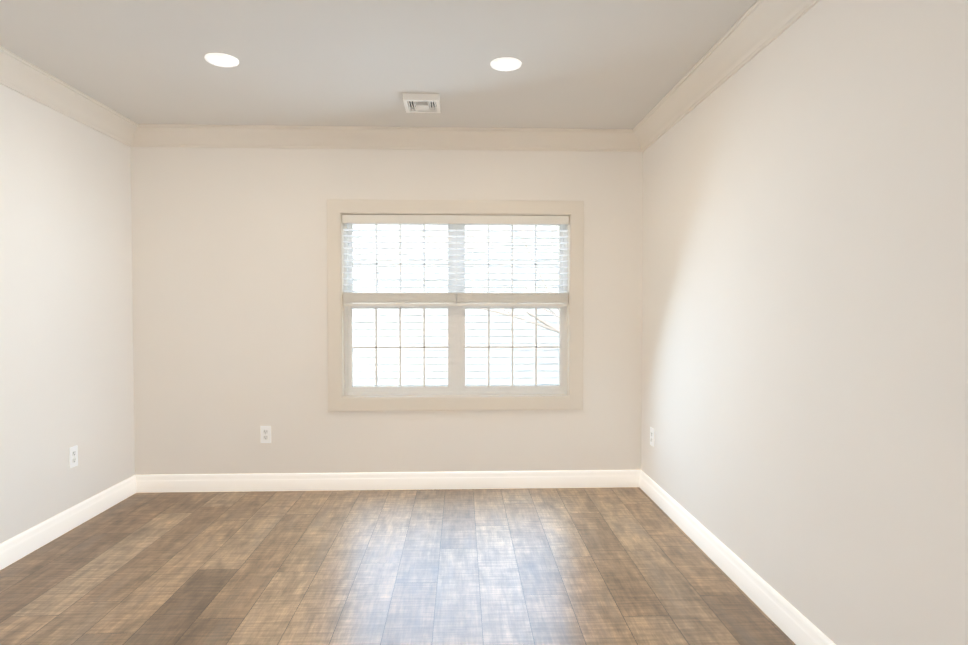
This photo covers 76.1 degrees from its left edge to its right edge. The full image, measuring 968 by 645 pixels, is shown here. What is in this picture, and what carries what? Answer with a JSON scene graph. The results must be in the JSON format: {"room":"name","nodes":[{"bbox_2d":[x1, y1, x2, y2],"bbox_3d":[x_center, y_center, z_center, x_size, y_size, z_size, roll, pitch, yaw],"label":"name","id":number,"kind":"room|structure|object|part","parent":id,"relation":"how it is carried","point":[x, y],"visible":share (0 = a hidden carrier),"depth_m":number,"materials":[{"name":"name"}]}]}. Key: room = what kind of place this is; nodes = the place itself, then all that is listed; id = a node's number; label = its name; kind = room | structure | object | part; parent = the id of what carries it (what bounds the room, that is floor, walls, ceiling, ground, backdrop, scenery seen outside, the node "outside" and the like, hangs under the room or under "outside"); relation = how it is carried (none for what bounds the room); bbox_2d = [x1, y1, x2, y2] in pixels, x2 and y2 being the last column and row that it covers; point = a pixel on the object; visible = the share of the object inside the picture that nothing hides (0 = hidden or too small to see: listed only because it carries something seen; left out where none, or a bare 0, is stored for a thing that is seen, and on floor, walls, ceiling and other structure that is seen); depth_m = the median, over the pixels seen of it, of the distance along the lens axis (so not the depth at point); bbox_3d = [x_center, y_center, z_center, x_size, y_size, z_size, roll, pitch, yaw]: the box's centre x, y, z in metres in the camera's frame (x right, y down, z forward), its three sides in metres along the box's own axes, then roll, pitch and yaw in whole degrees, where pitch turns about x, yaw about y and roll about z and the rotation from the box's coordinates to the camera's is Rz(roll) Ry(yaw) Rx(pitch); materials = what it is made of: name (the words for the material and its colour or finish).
{"room":"empty room","nodes":[
{"label":"empty room","id":0,"kind":"room"},
{"bbox_2d":[0,84,134,543],"bbox_3d":[-2.344,-0.004,1.175,0.200,2.440,6.340,0,1,-2],"label":"wall","id":1,"kind":"structure","parent":0,"point":[66,343],"depth_m":3.40,"materials":[{"name":"paint"}]},
{"bbox_2d":[0,475,135,569],"bbox_3d":[-2.236,1.156,1.206,0.016,0.118,5.939,0,1,-2],"label":"baseboard","id":2,"kind":"structure","parent":1,"relation":"attached to","point":[17,547],"depth_m":3.39,"materials":[{"name":"paint"}]},
{"bbox_2d":[0,46,139,146],"bbox_3d":[-2.194,-1.160,1.153,0.100,0.125,5.939,0,1,-2],"label":"crown molding","id":3,"kind":"structure","parent":1,"relation":"attached to","point":[17,74],"depth_m":3.34,"materials":[{"name":"paint"}]},
{"bbox_2d":[69,445,77,467],"bbox_3d":[-2.326,0.761,3.506,0.007,0.115,0.070,0,1,-2],"label":"electrical outlet","id":4,"kind":"object","parent":1,"relation":"attached to","point":[73,456],"visible":1,"depth_m":3.50,"materials":[{"name":"plastic"}]},
{"bbox_2d":[0,0,756,128],"bbox_3d":[-0.520,-1.285,1.212,3.850,0.120,6.340,0,1,-2],"label":"ceiling","id":5,"kind":"structure","parent":0,"point":[607,64],"depth_m":2.93,"materials":[{"name":"paint"}]},
{"bbox_2d":[205,53,238,66],"bbox_3d":[-1.261,-1.261,2.977,0.152,0.012,0.152,0,1,-2],"label":"recessed light","id":6,"kind":"object","parent":5,"relation":"in","point":[221,59],"visible":1,"depth_m":2.97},
{"bbox_2d":[403,93,440,112],"bbox_3d":[-0.356,-1.262,3.564,0.202,0.038,0.225,0,1,-2],"label":"ceiling vent","id":7,"kind":"object","parent":5,"relation":"in","point":[421,103],"visible":1,"depth_m":3.52,"materials":[{"name":"metal"}]},
{"bbox_2d":[490,57,521,70],"bbox_3d":[0.108,-1.262,3.028,0.152,0.012,0.152,0,1,-2],"label":"recessed light","id":8,"kind":"object","parent":5,"relation":"in","point":[505,64],"visible":1,"depth_m":3.02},
{"bbox_2d":[131,147,642,474],"bbox_3d":[-0.634,-0.078,4.310,3.450,2.440,0.200,0,1,-2],"label":"wall","id":9,"kind":"structure","parent":0,"point":[229,267],"depth_m":4.19,"materials":[{"name":"paint"}]},
{"bbox_2d":[260,426,270,442],"bbox_3d":[-1.480,0.760,4.194,0.070,0.115,0.007,0,1,-2],"label":"electrical outlet","id":10,"kind":"object","parent":9,"relation":"attached to","point":[265,432],"visible":1,"depth_m":4.19,"materials":[{"name":"plastic"}]},
{"bbox_2d":[136,124,631,151],"bbox_3d":[-0.629,-1.231,4.132,3.210,0.125,0.100,0,1,-2],"label":"crown molding","id":11,"kind":"structure","parent":9,"relation":"attached to","point":[151,135],"depth_m":4.13,"materials":[{"name":"paint"}]},
{"bbox_2d":[136,470,635,492],"bbox_3d":[-0.631,1.084,4.229,3.390,0.118,0.015,0,1,-2],"label":"baseboard","id":12,"kind":"structure","parent":9,"relation":"attached to","point":[152,483],"depth_m":4.22,"materials":[{"name":"paint"}]},
{"bbox_2d":[327,199,583,411],"bbox_3d":[-0.192,-0.116,4.306,1.745,1.435,0.199,0,1,-2],"label":"window","id":13,"kind":"structure","parent":9,"relation":"in","point":[336,401],"depth_m":4.24,"materials":[{"name":"paint"}]},
{"bbox_3d":[-0.193,-0.120,4.354,1.455,1.134,0.034,0,1,-2],"label":"glass","id":14,"kind":"part","parent":13,"relation":"part of","materials":[{"name":"clear glass"}]},
{"bbox_3d":[-0.194,-0.117,4.358,1.555,1.245,0.094,0,1,-2],"label":"window sashes","id":15,"kind":"part","parent":13,"relation":"part of","materials":[{"name":"white wood"}]},
{"bbox_2d":[342,214,568,305],"bbox_3d":[-0.190,-0.423,4.262,1.547,0.622,0.067,0,1,-2],"label":"window blinds","id":16,"kind":"object","parent":13,"relation":"attached to","point":[449,299],"visible":0.98,"depth_m":4.25,"materials":[{"name":"white plastic"}]},
{"bbox_2d":[340,213,570,397],"bbox_3d":[-0.192,-0.116,4.326,1.591,1.281,0.200,0,1,-2],"label":"liner","id":17,"kind":"object","parent":9,"relation":"attached to","point":[343,395],"visible":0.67,"depth_m":4.25,"materials":[{"name":"paint"}]},
{"bbox_2d":[0,487,795,644],"bbox_3d":[-0.520,1.274,1.273,3.850,0.120,6.340,0,1,-2],"label":"floor","id":18,"kind":"structure","parent":0,"point":[590,566],"depth_m":2.88,"materials":[{"name":"brown wood"}]},
{"bbox_2d":[641,0,967,644],"bbox_3d":[1.304,-0.007,1.311,0.200,2.440,6.340,0,1,-2],"label":"wall","id":19,"kind":"structure","parent":0,"point":[804,415],"depth_m":2.11,"materials":[{"name":"paint"}]},
{"bbox_2d":[650,427,653,446],"bbox_3d":[1.098,0.748,4.044,0.007,0.115,0.070,0,1,-2],"label":"electrical outlet","id":20,"kind":"object","parent":19,"relation":"attached to","point":[651,436],"visible":1,"depth_m":4.04,"materials":[{"name":"plastic"}]},
{"bbox_2d":[632,0,819,151],"bbox_3d":[1.154,-1.163,1.278,0.100,0.125,5.939,0,1,-2],"label":"crown molding","id":21,"kind":"structure","parent":19,"relation":"attached to","point":[756,28],"depth_m":2.84,"materials":[{"name":"paint"}]},
{"bbox_2d":[636,470,835,644],"bbox_3d":[1.196,1.153,1.334,0.016,0.118,5.939,0,1,-2],"label":"baseboard","id":22,"kind":"structure","parent":19,"relation":"attached to","point":[791,622],"depth_m":2.74,"materials":[{"name":"paint"}]},
{"label":"outside","id":23,"kind":"structure","parent":0,"visible":0},
{"label":"lawn","id":24,"kind":"structure","parent":23,"visible":0},
{"bbox_2d":[352,225,558,385],"bbox_3d":[-4.178,-1.235,14.370,11.168,10.075,8.748,0,1,-2],"label":"house siding","id":25,"kind":"object","parent":24,"relation":"on","point":[436,328],"depth_m":10.16,"materials":[{"name":"white"}]},
{"bbox_2d":[429,238,558,332],"bbox_3d":[2.545,-3.052,9.010,7.060,13.964,6.332,0,1,-2],"label":"tree","id":26,"kind":"object","parent":24,"relation":"on","point":[548,325],"depth_m":9.20,"materials":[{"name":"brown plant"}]}
]}

